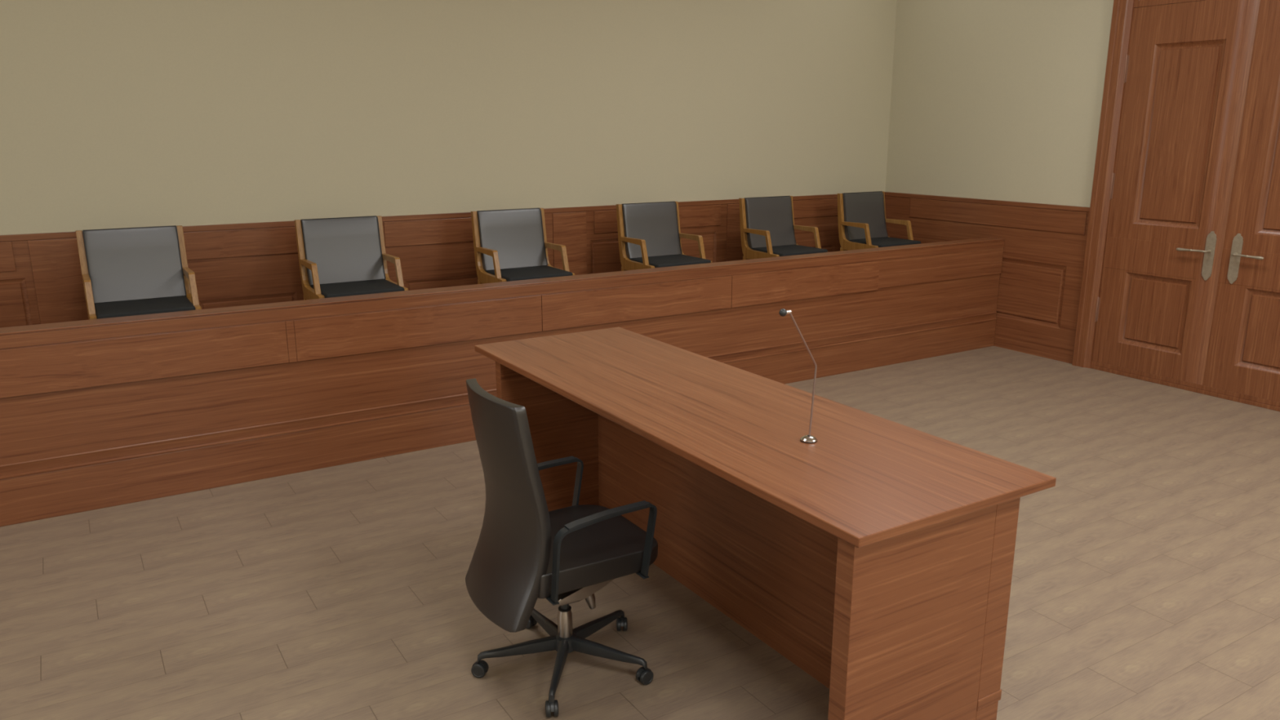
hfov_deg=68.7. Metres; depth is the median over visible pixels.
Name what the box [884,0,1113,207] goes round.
wall
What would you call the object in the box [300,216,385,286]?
cushion
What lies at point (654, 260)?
seat cushion
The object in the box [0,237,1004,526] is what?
box
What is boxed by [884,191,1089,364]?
wainscot
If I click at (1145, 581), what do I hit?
floor
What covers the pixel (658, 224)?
cushion
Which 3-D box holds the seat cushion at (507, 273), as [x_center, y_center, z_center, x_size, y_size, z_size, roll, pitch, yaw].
[-0.650,-0.491,5.440,0.401,0.054,0.367,-9,16,-31]
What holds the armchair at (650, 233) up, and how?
on the floor
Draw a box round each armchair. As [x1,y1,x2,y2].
[75,225,201,319]
[294,215,408,300]
[471,208,574,284]
[616,201,711,271]
[738,195,827,259]
[837,191,920,251]
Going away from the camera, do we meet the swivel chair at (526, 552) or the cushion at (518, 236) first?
the swivel chair at (526, 552)
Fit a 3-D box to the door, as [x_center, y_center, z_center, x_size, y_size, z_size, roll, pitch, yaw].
[3.380,-1.301,5.268,0.105,3.100,1.683,-9,16,-31]
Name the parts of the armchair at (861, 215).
frame, frame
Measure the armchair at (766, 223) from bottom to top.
0.712 m
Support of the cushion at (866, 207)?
on the armchair at (861, 215)
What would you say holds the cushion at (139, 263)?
on the armchair at (139, 270)
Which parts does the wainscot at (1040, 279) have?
wainscot panel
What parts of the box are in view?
facing panel, facing panel, facing panel, moulding, panel, rail, cap rail, facing panel, facing panel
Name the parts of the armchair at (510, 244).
frame, frame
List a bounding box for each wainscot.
[0,191,884,328]
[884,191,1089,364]
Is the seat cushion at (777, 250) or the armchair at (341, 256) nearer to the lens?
the armchair at (341, 256)
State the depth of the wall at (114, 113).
5.49 m
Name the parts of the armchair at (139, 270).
frame, frame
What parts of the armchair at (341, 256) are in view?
frame, frame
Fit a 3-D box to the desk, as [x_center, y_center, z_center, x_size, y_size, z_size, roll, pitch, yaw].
[0.178,0.475,2.990,0.643,0.750,2.040,-9,16,-31]
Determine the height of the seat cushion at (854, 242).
0.054 m
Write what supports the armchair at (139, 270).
on the floor
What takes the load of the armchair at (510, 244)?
on the floor
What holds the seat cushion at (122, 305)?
on the armchair at (139, 270)
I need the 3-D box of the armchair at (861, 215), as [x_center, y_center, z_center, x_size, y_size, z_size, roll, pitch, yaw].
[1.775,-0.875,6.949,0.458,0.712,0.455,-9,16,-31]
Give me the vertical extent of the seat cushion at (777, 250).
0.054 m
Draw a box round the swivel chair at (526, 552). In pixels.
[465,378,657,717]
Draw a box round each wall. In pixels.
[0,0,897,235]
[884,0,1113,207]
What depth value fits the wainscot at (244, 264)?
5.31 m
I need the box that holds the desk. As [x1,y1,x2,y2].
[474,327,1056,719]
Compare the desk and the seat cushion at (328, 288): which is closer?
the desk
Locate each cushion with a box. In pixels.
[82,225,186,303]
[94,295,195,319]
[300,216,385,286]
[311,279,404,297]
[476,208,547,271]
[485,265,573,281]
[622,201,681,258]
[629,253,711,267]
[744,195,795,248]
[751,244,827,256]
[842,191,888,240]
[848,236,920,247]
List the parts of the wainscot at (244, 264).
wainscot panel, wainscot panel, wainscot panel, wainscot panel, wainscot panel, wainscot panel, wainscot panel, wainscot panel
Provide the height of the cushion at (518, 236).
0.351 m
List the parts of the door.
frame, lock rail, transom panel, lever handle, handle plate, handle plate, lever handle, lock rail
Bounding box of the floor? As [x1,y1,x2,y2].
[0,346,1279,719]
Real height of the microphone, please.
0.367 m
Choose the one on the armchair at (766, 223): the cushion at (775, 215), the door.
the cushion at (775, 215)
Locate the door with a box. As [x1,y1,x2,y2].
[1071,0,1279,411]
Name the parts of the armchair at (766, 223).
frame, frame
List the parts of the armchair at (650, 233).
frame, frame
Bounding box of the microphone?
[778,308,817,443]

